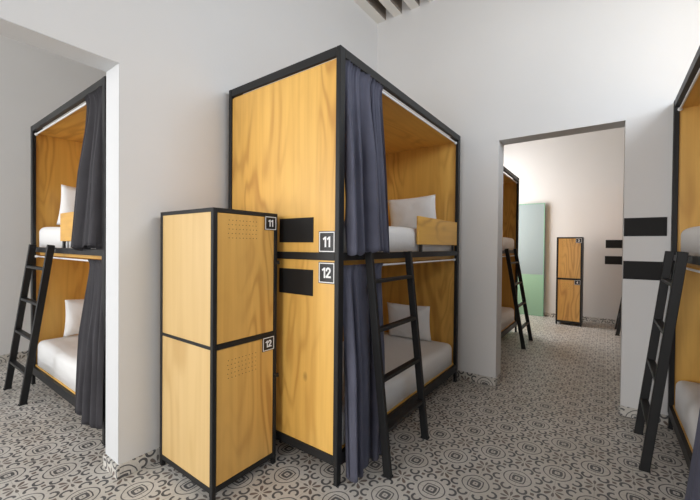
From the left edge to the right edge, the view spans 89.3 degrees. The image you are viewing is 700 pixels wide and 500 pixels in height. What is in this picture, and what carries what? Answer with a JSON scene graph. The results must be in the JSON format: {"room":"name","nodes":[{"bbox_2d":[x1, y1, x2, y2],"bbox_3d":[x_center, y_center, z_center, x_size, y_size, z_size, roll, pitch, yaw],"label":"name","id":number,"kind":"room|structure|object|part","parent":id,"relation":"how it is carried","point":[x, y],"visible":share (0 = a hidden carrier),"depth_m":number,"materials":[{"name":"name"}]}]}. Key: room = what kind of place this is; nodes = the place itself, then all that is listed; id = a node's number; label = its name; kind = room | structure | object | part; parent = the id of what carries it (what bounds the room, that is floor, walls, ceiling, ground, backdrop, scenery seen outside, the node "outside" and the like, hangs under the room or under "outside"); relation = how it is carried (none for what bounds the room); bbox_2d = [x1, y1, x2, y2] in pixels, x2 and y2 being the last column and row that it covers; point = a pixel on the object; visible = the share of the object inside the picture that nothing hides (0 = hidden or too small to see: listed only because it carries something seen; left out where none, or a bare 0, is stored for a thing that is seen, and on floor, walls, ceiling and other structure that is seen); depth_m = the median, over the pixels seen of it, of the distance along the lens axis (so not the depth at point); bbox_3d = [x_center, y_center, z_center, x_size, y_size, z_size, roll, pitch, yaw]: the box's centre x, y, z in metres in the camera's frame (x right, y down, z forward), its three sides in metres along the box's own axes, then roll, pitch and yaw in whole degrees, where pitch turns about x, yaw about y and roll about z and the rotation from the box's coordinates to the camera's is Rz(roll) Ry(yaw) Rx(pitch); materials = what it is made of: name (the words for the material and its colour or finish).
{"room":"dormitory","nodes":[
{"label":"dormitory","id":0,"kind":"room"},
{"bbox_2d":[0,35,105,354],"bbox_3d":[-4.711,-0.832,3.297,0.200,4.260,7.400,1,1,36],"label":"wall","id":1,"kind":"structure","parent":0,"point":[35,82],"depth_m":4.21,"materials":[{"name":"paint"}]},
{"bbox_2d":[0,351,27,361],"bbox_3d":[-4.645,1.261,3.257,0.012,0.078,7.000,1,1,36],"label":"baseboard","id":2,"kind":"structure","parent":1,"relation":"attached to","point":[23,354],"depth_m":4.21,"materials":[{"name":"tile"}]},
{"bbox_2d":[0,0,376,464],"bbox_3d":[-0.604,-0.791,3.230,0.183,4.260,11.720,1,1,36],"label":"wall","id":3,"kind":"structure","parent":0,"point":[180,61],"depth_m":2.26,"materials":[{"name":"paint"}]},
{"bbox_2d":[0,17,119,463],"bbox_3d":[-2.240,0.089,1.000,0.182,2.347,2.782,1,1,36],"label":"trim","id":4,"kind":"structure","parent":3,"relation":"attached to","point":[9,29],"depth_m":2.10,"materials":[{"name":"white paint"}]},
{"bbox_2d":[103,454,119,479],"bbox_3d":[-1.438,1.304,2.133,0.207,0.078,0.012,1,1,36],"label":"baseboard","id":5,"kind":"object","parent":3,"relation":"attached to","point":[111,466],"visible":1,"depth_m":2.12,"materials":[{"name":"tile"}]},
{"bbox_2d":[119,447,159,478],"bbox_3d":[-0.531,1.301,3.216,0.012,0.078,2.806,1,1,36],"label":"baseboard","id":6,"kind":"structure","parent":3,"relation":"attached to","point":[129,467],"depth_m":2.17,"materials":[{"name":"tile"}]},
{"bbox_2d":[353,0,385,23],"bbox_3d":[-1.762,-2.827,1.331,0.118,0.170,7.300,1,1,36],"label":"trim","id":7,"kind":"structure","parent":3,"relation":"attached to","point":[374,9],"depth_m":4.09,"materials":[{"name":"white wood"}]},
{"bbox_2d":[0,314,688,499],"bbox_3d":[-0.378,1.383,3.074,7.135,0.080,11.720,1,1,36],"label":"floor","id":8,"kind":"structure","parent":0,"point":[552,428],"depth_m":2.40,"materials":[{"name":"tile"}]},
{"bbox_2d":[3,244,54,405],"bbox_3d":[-2.873,0.633,3.163,0.812,1.369,0.192,1,1,36],"label":"ladder","id":9,"kind":"object","parent":8,"relation":"on","point":[27,371],"visible":1,"depth_m":3.03,"materials":[{"name":"black metal"}]},
{"bbox_3d":[-3.093,0.629,3.320,0.315,1.369,0.055,1,1,7],"label":"rail","id":10,"kind":"part","parent":9,"relation":"part of","materials":[{"name":"black metal"}]},
{"bbox_3d":[-2.652,0.637,3.000,0.315,1.369,0.055,1,1,7],"label":"rail","id":11,"kind":"part","parent":9,"relation":"part of","materials":[{"name":"black metal"}]},
{"bbox_2d":[31,76,105,444],"bbox_3d":[-2.091,0.065,3.354,1.800,2.516,1.037,1,1,36],"label":"bunk bed","id":12,"kind":"object","parent":8,"relation":"on","point":[56,148],"visible":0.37,"depth_m":3.49,"materials":[{"name":"wood"}]},
{"bbox_3d":[-3.094,0.051,3.462,0.050,2.510,0.032,1,1,36],"label":"post","id":13,"kind":"part","parent":12,"relation":"part of","materials":[{"name":"black metal"}]},
{"bbox_3d":[-2.102,1.182,3.366,1.796,0.074,1.033,1,1,36],"label":"rail","id":14,"kind":"part","parent":12,"relation":"part of","materials":[{"name":"black metal"}]},
{"bbox_2d":[38,335,77,390],"bbox_3d":[-2.105,1.009,3.358,1.690,0.242,0.966,1,1,36],"label":"mattress","id":15,"kind":"object","parent":12,"relation":"on","point":[57,357],"visible":0.2,"depth_m":3.17,"materials":[{"name":"white fabric"}]},
{"bbox_2d":[63,299,83,336],"bbox_3d":[-2.697,0.681,3.724,0.167,0.377,0.501,1,1,37],"label":"pillow","id":16,"kind":"object","parent":15,"relation":"on","point":[74,308],"visible":0.25,"depth_m":3.54,"materials":[{"name":"white fabric"}]},
{"bbox_3d":[-2.798,-0.583,3.865,0.014,1.112,0.973,1,1,36],"label":"panel","id":17,"kind":"part","parent":12,"relation":"part of","materials":[{"name":"brown wood"}]},
{"bbox_3d":[-2.366,-1.113,2.947,1.700,0.014,0.014,1,1,36],"label":"curtain rod","id":18,"kind":"part","parent":12,"relation":"part of","materials":[{"name":"white metal"}]},
{"bbox_3d":[-2.075,-1.133,3.346,1.752,0.012,0.963,1,1,36],"label":"roof panel","id":19,"kind":"part","parent":12,"relation":"part of","materials":[{"name":"brown wood"}]},
{"bbox_3d":[-2.377,0.073,2.961,1.700,0.014,0.014,1,1,36],"label":"curtain rod","id":20,"kind":"part","parent":12,"relation":"part of","materials":[{"name":"white metal"}]},
{"bbox_3d":[-2.079,-1.166,3.340,1.796,0.054,1.033,1,1,36],"label":"rail","id":21,"kind":"part","parent":12,"relation":"part of","materials":[{"name":"black metal"}]},
{"bbox_2d":[39,227,95,248],"bbox_3d":[-2.090,-0.118,3.351,1.690,0.202,0.957,1,1,36],"label":"mattress","id":22,"kind":"object","parent":12,"relation":"on","point":[47,235],"visible":0.09,"depth_m":3.23,"materials":[{"name":"white fabric"}]},
{"bbox_2d":[57,184,75,224],"bbox_3d":[-2.704,-0.432,3.688,0.171,0.426,0.543,1,1,39],"label":"pillow","id":23,"kind":"object","parent":22,"relation":"on","point":[67,192],"visible":0.16,"depth_m":3.50,"materials":[{"name":"white fabric"}]},
{"bbox_3d":[-2.091,0.005,3.353,1.796,0.046,1.033,1,1,36],"label":"rail","id":24,"kind":"part","parent":12,"relation":"part of","materials":[{"name":"black metal"}]},
{"bbox_3d":[-2.809,0.580,3.878,0.014,1.129,0.973,1,1,36],"label":"panel","id":25,"kind":"part","parent":12,"relation":"part of","materials":[{"name":"brown wood"}]},
{"bbox_2d":[70,86,101,250],"bbox_3d":[-1.907,-0.559,2.570,0.517,1.131,0.126,1,1,36],"label":"curtain","id":26,"kind":"object","parent":12,"relation":"hanging from","point":[87,217],"visible":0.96,"depth_m":2.52,"materials":[{"name":"grey fabric"}]},
{"bbox_2d":[75,259,104,428],"bbox_3d":[-1.779,0.630,2.459,0.371,1.125,0.145,1,1,41],"label":"curtain","id":27,"kind":"object","parent":12,"relation":"hanging from","point":[91,341],"visible":0.97,"depth_m":2.44,"materials":[{"name":"grey fabric"}]},
{"bbox_3d":[-1.679,0.076,2.433,0.050,2.510,0.032,1,1,36],"label":"post","id":28,"kind":"part","parent":12,"relation":"part of","materials":[{"name":"black metal"}]},
{"bbox_2d":[160,207,279,499],"bbox_3d":[-0.816,0.559,2.224,0.575,1.578,0.462,1,1,36],"label":"locker","id":29,"kind":"object","parent":8,"relation":"on","point":[218,266],"visible":1,"depth_m":2.03,"materials":[{"name":"orange wood"}]},
{"bbox_3d":[-1.167,0.553,2.209,0.025,1.572,0.025,1,1,36],"label":"post","id":30,"kind":"part","parent":29,"relation":"part of","materials":[{"name":"black metal"}]},
{"bbox_3d":[-0.952,0.522,2.045,0.515,0.018,0.012,1,1,36],"label":"rail","id":31,"kind":"part","parent":29,"relation":"part of","materials":[{"name":"black metal"}]},
{"bbox_3d":[-0.953,0.902,2.052,0.515,0.742,0.012,1,1,36],"label":"panel","id":32,"kind":"part","parent":29,"relation":"part of","materials":[{"name":"brown wood"}]},
{"bbox_3d":[-0.946,0.153,2.044,0.515,0.721,0.012,1,1,36],"label":"panel","id":33,"kind":"part","parent":29,"relation":"part of","materials":[{"name":"brown wood"}]},
{"bbox_3d":[-0.730,0.560,1.892,0.025,1.572,0.025,1,1,36],"label":"post","id":34,"kind":"part","parent":29,"relation":"part of","materials":[{"name":"black metal"}]},
{"bbox_3d":[-0.830,1.288,2.231,0.563,0.030,0.448,1,1,36],"label":"rail","id":35,"kind":"part","parent":29,"relation":"part of","materials":[{"name":"black metal"}]},
{"bbox_3d":[-0.816,-0.219,2.214,0.563,0.022,0.448,1,1,36],"label":"rail","id":36,"kind":"part","parent":29,"relation":"part of","materials":[{"name":"black metal"}]},
{"bbox_3d":[-0.607,0.907,2.067,0.016,0.733,0.394,1,1,36],"label":"door","id":37,"kind":"part","parent":29,"relation":"part of","materials":[{"name":"brown wood"}]},
{"bbox_3d":[-0.603,0.524,2.062,0.020,0.028,0.400,1,1,36],"label":"rail","id":38,"kind":"part","parent":29,"relation":"part of","materials":[{"name":"black metal"}]},
{"bbox_3d":[-0.600,0.153,2.058,0.016,0.708,0.394,1,1,36],"label":"door","id":39,"kind":"part","parent":29,"relation":"part of","materials":[{"name":"brown wood"}]},
{"bbox_3d":[-0.502,0.577,2.183,0.007,0.086,0.092,1,1,36],"label":"number plate","id":40,"kind":"part","parent":29,"relation":"part of","materials":[{"name":"black plastic"}]},
{"bbox_3d":[-0.489,-0.165,2.184,0.006,0.086,0.092,1,1,36],"label":"number plate","id":41,"kind":"part","parent":29,"relation":"part of","materials":[{"name":"black plastic"}]},
{"bbox_3d":[-0.480,0.559,2.236,0.025,1.572,0.025,1,1,36],"label":"post","id":42,"kind":"part","parent":29,"relation":"part of","materials":[{"name":"black metal"}]},
{"bbox_2d":[228,45,460,486],"bbox_3d":[0.108,0.089,3.128,1.037,2.516,2.015,1,1,36],"label":"bunk bed","id":43,"kind":"object","parent":8,"relation":"on","point":[287,135],"visible":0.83,"depth_m":2.28,"materials":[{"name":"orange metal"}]},
{"bbox_3d":[-0.876,0.082,2.628,0.032,2.510,0.050,1,1,36],"label":"post","id":44,"kind":"part","parent":43,"relation":"part of","materials":[{"name":"black metal"}]},
{"bbox_3d":[-0.467,-0.544,2.321,0.973,1.112,0.014,1,1,36],"label":"panel","id":45,"kind":"part","parent":43,"relation":"part of","materials":[{"name":"brown wood"}]},
{"bbox_3d":[-0.342,0.197,2.223,0.293,0.158,0.004,1,1,36],"label":"marker panel","id":46,"kind":"part","parent":43,"relation":"part of","materials":[{"name":"black"}]},
{"bbox_3d":[-0.339,-0.124,2.219,0.293,0.152,0.004,1,1,36],"label":"marker panel","id":47,"kind":"part","parent":43,"relation":"part of","materials":[{"name":"black"}]},
{"bbox_3d":[-0.478,0.619,2.334,0.973,1.129,0.014,1,1,36],"label":"panel","id":48,"kind":"part","parent":43,"relation":"part of","materials":[{"name":"brown wood"}]},
{"bbox_3d":[-0.137,0.134,2.071,0.124,0.126,0.007,1,1,36],"label":"number plate","id":49,"kind":"part","parent":43,"relation":"part of","materials":[{"name":"black plastic"}]},
{"bbox_3d":[-0.135,-0.048,2.070,0.124,0.126,0.006,1,1,36],"label":"number plate","id":50,"kind":"part","parent":43,"relation":"part of","materials":[{"name":"black"}]},
{"bbox_3d":[-0.063,0.096,2.038,0.032,2.510,0.050,1,1,36],"label":"post","id":51,"kind":"part","parent":43,"relation":"part of","materials":[{"name":"black metal"}]},
{"bbox_3d":[0.114,-1.109,3.119,0.963,0.012,1.967,1,1,36],"label":"roof panel","id":52,"kind":"part","parent":43,"relation":"part of","materials":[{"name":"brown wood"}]},
{"bbox_3d":[-0.288,-0.554,3.413,0.014,1.112,1.915,1,1,36],"label":"panel","id":53,"kind":"part","parent":43,"relation":"part of","materials":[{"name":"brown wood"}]},
{"bbox_3d":[0.120,-1.142,3.114,1.033,0.054,2.011,1,1,36],"label":"rail","id":54,"kind":"part","parent":43,"relation":"part of","materials":[{"name":"black metal"}]},
{"bbox_2d":[343,263,384,482],"bbox_3d":[0.120,0.712,2.220,0.147,1.247,0.464,1,1,36],"label":"curtain","id":55,"kind":"object","parent":43,"relation":"hanging from","point":[362,433],"visible":0.7,"depth_m":2.14,"materials":[{"name":"grey fabric"}]},
{"bbox_3d":[0.098,1.206,3.140,1.033,0.074,2.011,1,1,36],"label":"rail","id":56,"kind":"part","parent":43,"relation":"part of","materials":[{"name":"black metal"}]},
{"bbox_2d":[344,60,389,255],"bbox_3d":[0.139,-0.533,2.222,0.128,1.136,0.473,1,1,36],"label":"curtain","id":57,"kind":"object","parent":43,"relation":"hanging from","point":[365,176],"visible":0.98,"depth_m":2.18,"materials":[{"name":"grey fabric"}]},
{"bbox_3d":[0.109,0.029,3.127,1.033,0.046,2.011,1,1,36],"label":"rail","id":58,"kind":"part","parent":43,"relation":"part of","materials":[{"name":"black metal"}]},
{"bbox_2d":[342,332,451,444],"bbox_3d":[0.105,1.046,3.134,0.967,0.214,1.905,1,1,36],"label":"mattress","id":59,"kind":"object","parent":43,"relation":"on","point":[436,356],"visible":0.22,"depth_m":3.14,"materials":[{"name":"white fabric"}]},
{"bbox_2d":[387,302,430,341],"bbox_3d":[0.621,0.757,3.758,0.491,0.376,0.169,1,1,33],"label":"pillow","id":60,"kind":"object","parent":59,"relation":"on","point":[396,312],"visible":0.74,"depth_m":3.70,"materials":[{"name":"white fabric"}]},
{"bbox_2d":[344,221,450,252],"bbox_3d":[0.111,-0.095,3.125,0.957,0.202,1.905,1,1,36],"label":"mattress","id":61,"kind":"object","parent":43,"relation":"on","point":[401,239],"visible":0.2,"depth_m":2.76,"materials":[{"name":"white fabric"}]},
{"bbox_2d":[388,195,435,228],"bbox_3d":[0.655,-0.377,3.725,0.542,0.381,0.170,1,1,25],"label":"pillow","id":62,"kind":"object","parent":61,"relation":"on","point":[403,212],"visible":0.77,"depth_m":3.67,"materials":[{"name":"white fabric"}]},
{"bbox_3d":[0.684,0.613,3.933,0.973,1.129,0.014,1,1,36],"label":"panel","id":63,"kind":"part","parent":43,"relation":"part of","materials":[{"name":"brown wood"}]},
{"bbox_3d":[0.502,0.102,2.842,0.014,0.014,1.915,1,1,36],"label":"curtain rod","id":64,"kind":"part","parent":43,"relation":"part of","materials":[{"name":"white metal"}]},
{"bbox_3d":[0.513,-1.084,2.829,0.014,0.014,1.915,1,1,36],"label":"curtain rod","id":65,"kind":"part","parent":43,"relation":"part of","materials":[{"name":"white metal"}]},
{"bbox_3d":[0.696,-0.550,3.920,0.973,1.112,0.014,1,1,36],"label":"panel","id":66,"kind":"part","parent":43,"relation":"part of","materials":[{"name":"brown wood"}]},
{"bbox_3d":[1.093,0.090,3.627,0.032,2.510,0.050,1,1,36],"label":"post","id":67,"kind":"part","parent":43,"relation":"part of","materials":[{"name":"black metal"}]},
{"bbox_2d":[365,251,429,479],"bbox_3d":[0.328,0.683,2.380,0.212,1.348,0.571,1,1,36],"label":"ladder","id":68,"kind":"object","parent":8,"relation":"on","point":[385,427],"visible":0.97,"depth_m":2.22,"materials":[{"name":"black metal"}]},
{"bbox_3d":[0.172,0.683,2.162,0.200,1.346,0.030,1,1,36],"label":"rail","id":69,"kind":"part","parent":68,"relation":"part of","materials":[{"name":"black metal"}]},
{"bbox_3d":[0.487,0.682,2.595,0.200,1.346,0.030,1,1,36],"label":"rail","id":70,"kind":"part","parent":68,"relation":"part of","materials":[{"name":"black metal"}]},
{"bbox_2d":[501,166,518,338],"bbox_3d":[1.745,0.081,5.293,1.037,2.516,2.015,1,1,36],"label":"bunk bed","id":71,"kind":"object","parent":8,"relation":"on","point":[510,186],"visible":0.17,"depth_m":5.83,"materials":[{"name":"black metal"}]},
{"bbox_2d":[501,307,513,330],"bbox_3d":[1.742,1.037,5.299,0.967,0.217,1.905,1,1,36],"label":"mattress","id":72,"kind":"object","parent":71,"relation":"on","point":[507,313],"visible":0.13,"depth_m":5.42,"materials":[{"name":"white fabric"}]},
{"bbox_2d":[502,237,513,249],"bbox_3d":[1.748,-0.103,5.290,0.957,0.202,1.905,1,1,36],"label":"mattress","id":73,"kind":"object","parent":71,"relation":"on","point":[507,242],"visible":0.11,"depth_m":5.40,"materials":[{"name":"white fabric"}]},
{"bbox_3d":[2.321,0.605,6.098,0.973,1.129,0.014,1,1,36],"label":"panel","id":74,"kind":"part","parent":71,"relation":"part of","materials":[{"name":"brown wood"}]},
{"bbox_3d":[1.735,1.197,5.305,1.033,0.074,2.011,1,1,36],"label":"rail","id":75,"kind":"part","parent":71,"relation":"part of","materials":[{"name":"black metal"}]},
{"bbox_3d":[1.751,-1.117,5.284,0.963,0.012,1.967,1,1,36],"label":"roof panel","id":76,"kind":"part","parent":71,"relation":"part of","materials":[{"name":"brown wood"}]},
{"bbox_3d":[2.333,-0.559,6.086,0.973,1.112,0.014,1,1,36],"label":"panel","id":77,"kind":"part","parent":71,"relation":"part of","materials":[{"name":"brown wood"}]},
{"bbox_3d":[1.757,-1.150,5.279,1.033,0.054,2.011,1,1,36],"label":"rail","id":78,"kind":"part","parent":71,"relation":"part of","materials":[{"name":"black metal"}]},
{"bbox_3d":[2.729,0.082,5.792,0.032,2.510,0.050,1,1,36],"label":"post","id":79,"kind":"part","parent":71,"relation":"part of","materials":[{"name":"black metal"}]},
{"bbox_2d":[504,248,532,349],"bbox_3d":[2.442,0.663,5.120,0.296,1.369,0.606,1,1,36],"label":"ladder","id":80,"kind":"object","parent":8,"relation":"on","point":[521,327],"visible":1,"depth_m":4.94,"materials":[{"name":"black metal"}]},
{"bbox_3d":[2.611,0.662,5.349,0.283,1.368,0.030,1,1,36],"label":"rail","id":81,"kind":"part","parent":80,"relation":"part of","materials":[{"name":"black metal"}]},
{"bbox_2d":[518,203,544,315],"bbox_3d":[3.555,0.191,7.381,0.870,2.285,0.024,1,1,36],"label":"glass panel","id":82,"kind":"object","parent":8,"relation":"on","point":[531,240],"visible":0.51,"depth_m":7.24,"materials":[{"name":"green glass"}]},
{"bbox_3d":[3.548,0.908,7.389,0.840,0.826,0.012,1,1,36],"label":"pane","id":83,"kind":"part","parent":82,"relation":"part of","materials":[{"name":"green glass"}]},
{"bbox_3d":[3.559,-0.222,7.376,0.840,1.430,0.012,1,1,36],"label":"pane","id":84,"kind":"part","parent":82,"relation":"part of","materials":[{"name":"grey glass"}]},
{"bbox_2d":[555,237,583,326],"bbox_3d":[4.042,0.558,6.513,0.395,1.578,0.454,1,1,36],"label":"locker","id":85,"kind":"object","parent":8,"relation":"on","point":[570,250],"visible":1,"depth_m":6.34,"materials":[{"name":"brown wood"}]},
{"bbox_3d":[3.769,0.553,6.451,0.025,1.572,0.025,1,1,36],"label":"post","id":86,"kind":"part","parent":85,"relation":"part of","materials":[{"name":"black metal"}]},
{"bbox_3d":[3.914,0.903,6.345,0.339,0.733,0.016,1,1,36],"label":"door","id":87,"kind":"part","parent":85,"relation":"part of","materials":[{"name":"brown wood"}]},
{"bbox_3d":[3.918,0.520,6.341,0.345,0.028,0.020,1,1,36],"label":"rail","id":88,"kind":"part","parent":85,"relation":"part of","materials":[{"name":"black metal"}]},
{"bbox_3d":[3.922,0.149,6.337,0.339,0.708,0.016,1,1,36],"label":"door","id":89,"kind":"part","parent":85,"relation":"part of","materials":[{"name":"brown wood"}]},
{"bbox_3d":[4.037,1.287,6.522,0.393,0.030,0.448,1,1,36],"label":"rail","id":90,"kind":"part","parent":85,"relation":"part of","materials":[{"name":"black metal"}]},
{"bbox_3d":[4.016,0.576,6.256,0.092,0.086,0.006,1,1,36],"label":"number plate","id":91,"kind":"part","parent":85,"relation":"part of","materials":[{"name":"black"}]},
{"bbox_3d":[4.032,-0.166,6.241,0.092,0.086,0.007,1,1,36],"label":"number plate","id":92,"kind":"part","parent":85,"relation":"part of","materials":[{"name":"black"}]},
{"bbox_3d":[4.068,0.558,6.234,0.025,1.572,0.025,1,1,36],"label":"post","id":93,"kind":"part","parent":85,"relation":"part of","materials":[{"name":"black metal"}]},
{"bbox_3d":[4.192,0.904,6.408,0.012,0.742,0.400,1,1,36],"label":"panel","id":94,"kind":"part","parent":85,"relation":"part of","materials":[{"name":"black metal"}]},
{"bbox_3d":[4.199,0.154,6.400,0.012,0.721,0.400,1,1,36],"label":"panel","id":95,"kind":"part","parent":85,"relation":"part of","materials":[{"name":"black metal"}]},
{"bbox_2d":[615,296,621,335],"bbox_3d":[4.503,0.675,5.785,0.265,1.368,0.586,1,1,36],"label":"ladder","id":96,"kind":"object","parent":8,"relation":"on","point":[618,321],"visible":0.27,"depth_m":5.62,"materials":[{"name":"black metal"}]},
{"bbox_3d":[4.339,0.676,5.564,0.253,1.368,0.030,1,1,36],"label":"rail","id":97,"kind":"part","parent":96,"relation":"part of","materials":[{"name":"black metal"}]},
{"bbox_2d":[633,251,690,472],"bbox_3d":[2.069,0.690,2.375,0.217,1.368,0.583,1,1,36],"label":"ladder","id":98,"kind":"object","parent":8,"relation":"on","point":[648,413],"visible":1,"depth_m":2.18,"materials":[{"name":"black metal"}]},
{"bbox_3d":[2.228,0.688,2.598,0.205,1.366,0.030,1,1,36],"label":"rail","id":99,"kind":"part","parent":98,"relation":"part of","materials":[{"name":"black metal"}]},
{"bbox_2d":[668,46,699,469],"bbox_3d":[2.312,0.126,1.629,1.037,2.516,2.015,1,1,36],"label":"bunk bed","id":100,"kind":"object","parent":8,"relation":"on","point":[684,364],"visible":0.61,"depth_m":2.67,"materials":[{"name":"black metal"}]},
{"bbox_3d":[2.484,0.113,2.719,0.032,2.510,0.050,1,1,36],"label":"post","id":101,"kind":"part","parent":100,"relation":"part of","materials":[{"name":"black metal"}]},
{"bbox_3d":[2.302,1.243,1.641,1.033,0.074,2.011,1,1,36],"label":"rail","id":102,"kind":"part","parent":100,"relation":"part of","materials":[{"name":"black metal"}]},
{"bbox_3d":[2.313,0.067,1.628,1.033,0.046,2.011,1,1,36],"label":"rail","id":103,"kind":"part","parent":100,"relation":"part of","materials":[{"name":"black metal"}]},
{"bbox_3d":[2.889,0.650,2.434,0.973,1.129,0.014,1,1,36],"label":"panel","id":104,"kind":"part","parent":100,"relation":"part of","materials":[{"name":"brown wood"}]},
{"bbox_2d":[675,381,699,448],"bbox_3d":[2.297,1.080,1.644,0.967,0.222,1.905,1,1,36],"label":"mattress","id":105,"kind":"object","parent":100,"relation":"on","point":[687,394],"visible":0.97,"depth_m":2.34,"materials":[{"name":"white fabric"}]},
{"bbox_3d":[2.324,-1.105,1.615,1.033,0.054,2.011,1,1,36],"label":"rail","id":106,"kind":"part","parent":100,"relation":"part of","materials":[{"name":"black metal"}]},
{"bbox_3d":[2.900,-0.513,2.421,0.973,1.112,0.014,1,1,36],"label":"panel","id":107,"kind":"part","parent":100,"relation":"part of","materials":[{"name":"brown wood"}]},
{"bbox_3d":[1.930,-1.060,1.902,0.014,0.014,1.915,1,1,36],"label":"curtain rod","id":108,"kind":"part","parent":100,"relation":"part of","materials":[{"name":"white metal"}]},
{"bbox_2d":[681,226,699,255],"bbox_3d":[2.313,-0.057,1.627,0.957,0.202,1.905,1,1,36],"label":"mattress","id":109,"kind":"object","parent":100,"relation":"on","point":[690,237],"visible":0.94,"depth_m":2.30,"materials":[{"name":"white fabric"}]},
{"bbox_3d":[2.330,-1.071,1.611,0.963,0.012,1.967,1,1,36],"label":"roof panel","id":110,"kind":"part","parent":100,"relation":"part of","materials":[{"name":"brown wood"}]},
{"bbox_2d":[684,410,699,499],"bbox_3d":[1.554,0.741,1.522,0.103,1.261,0.833,1,1,36],"label":"curtain","id":111,"kind":"object","parent":100,"relation":"hanging from","point":[693,484],"visible":1,"depth_m":1.64,"materials":[{"name":"grey fabric"}]},
{"bbox_3d":[1.919,0.125,1.915,0.014,0.014,1.915,1,1,36],"label":"curtain rod","id":112,"kind":"part","parent":100,"relation":"part of","materials":[{"name":"white metal"}]},
{"bbox_2d":[377,0,699,414],"bbox_3d":[1.905,-0.768,3.310,3.782,4.260,0.200,1,1,36],"label":"wall","id":113,"kind":"structure","parent":0,"point":[496,73],"depth_m":3.30,"materials":[{"name":"paint"}]},
{"bbox_2d":[379,0,401,16],"bbox_3d":[-1.583,-2.824,1.201,0.104,0.170,7.300,1,1,36],"label":"trim","id":114,"kind":"structure","parent":113,"relation":"attached to","point":[394,7],"depth_m":4.03,"materials":[{"name":"white wood"}]},
{"bbox_2d":[403,0,419,9],"bbox_3d":[-1.403,-2.821,1.070,0.104,0.170,7.300,1,1,36],"label":"trim","id":115,"kind":"structure","parent":113,"relation":"attached to","point":[411,4],"depth_m":3.96,"materials":[{"name":"white wood"}]},
{"bbox_2d":[452,370,495,385],"bbox_3d":[0.874,1.306,3.937,1.413,0.078,0.012,1,1,36],"label":"baseboard","id":116,"kind":"structure","parent":113,"relation":"attached to","point":[482,379],"depth_m":3.62,"materials":[{"name":"tile"}]},
{"bbox_2d":[496,373,501,385],"bbox_3d":[1.513,1.316,3.604,0.012,0.078,0.200,1,1,36],"label":"baseboard","id":117,"kind":"structure","parent":113,"relation":"attached to","point":[499,377],"depth_m":3.60,"materials":[{"name":"tile"}]},
{"bbox_2d":[618,397,619,413],"bbox_3d":[2.302,1.330,3.030,0.012,0.078,0.200,1,1,36],"label":"baseboard","id":118,"kind":"structure","parent":113,"relation":"attached to","point":[618,397],"depth_m":2.96,"materials":[{"name":"tile"}]},
{"bbox_2d":[623,261,662,280],"bbox_3d":[2.368,0.165,2.852,0.268,0.148,0.004,1,1,36],"label":"wall panel","id":119,"kind":"object","parent":113,"relation":"attached to","point":[641,270],"visible":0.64,"depth_m":2.86,"materials":[{"name":"black"}]},
{"bbox_2d":[620,405,667,425],"bbox_3d":[2.798,1.340,2.538,1.370,0.078,0.012,1,1,36],"label":"baseboard","id":120,"kind":"structure","parent":113,"relation":"attached to","point":[630,412],"depth_m":2.89,"materials":[{"name":"tile"}]},
{"bbox_2d":[624,217,666,235],"bbox_3d":[2.371,-0.186,2.848,0.268,0.149,0.004,1,1,36],"label":"wall panel","id":121,"kind":"object","parent":113,"relation":"attached to","point":[649,226],"visible":1,"depth_m":2.84,"materials":[{"name":"black"}]},
{"bbox_2d":[503,127,624,319],"bbox_3d":[4.510,-0.782,6.881,4.165,4.260,0.200,1,1,36],"label":"wall","id":122,"kind":"structure","parent":0,"point":[579,178],"depth_m":6.78,"materials":[{"name":"paint"}]},
{"bbox_2d":[543,312,615,323],"bbox_3d":[4.421,1.308,6.823,3.782,0.078,0.012,1,1,36],"label":"baseboard","id":123,"kind":"structure","parent":122,"relation":"attached to","point":[603,320],"depth_m":6.69,"materials":[{"name":"tile"}]},
{"bbox_2d":[605,256,621,264],"bbox_3d":[4.861,0.189,6.503,0.296,0.152,0.004,1,1,36],"label":"wall panel","id":124,"kind":"object","parent":122,"relation":"attached to","point":[617,260],"visible":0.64,"depth_m":6.51,"materials":[{"name":"black"}]},
{"bbox_2d":[606,240,622,247],"bbox_3d":[4.867,-0.110,6.498,0.288,0.150,0.004,1,1,36],"label":"wall panel","id":125,"kind":"object","parent":122,"relation":"attached to","point":[609,243],"visible":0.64,"depth_m":6.50,"materials":[{"name":"black"}]}
]}

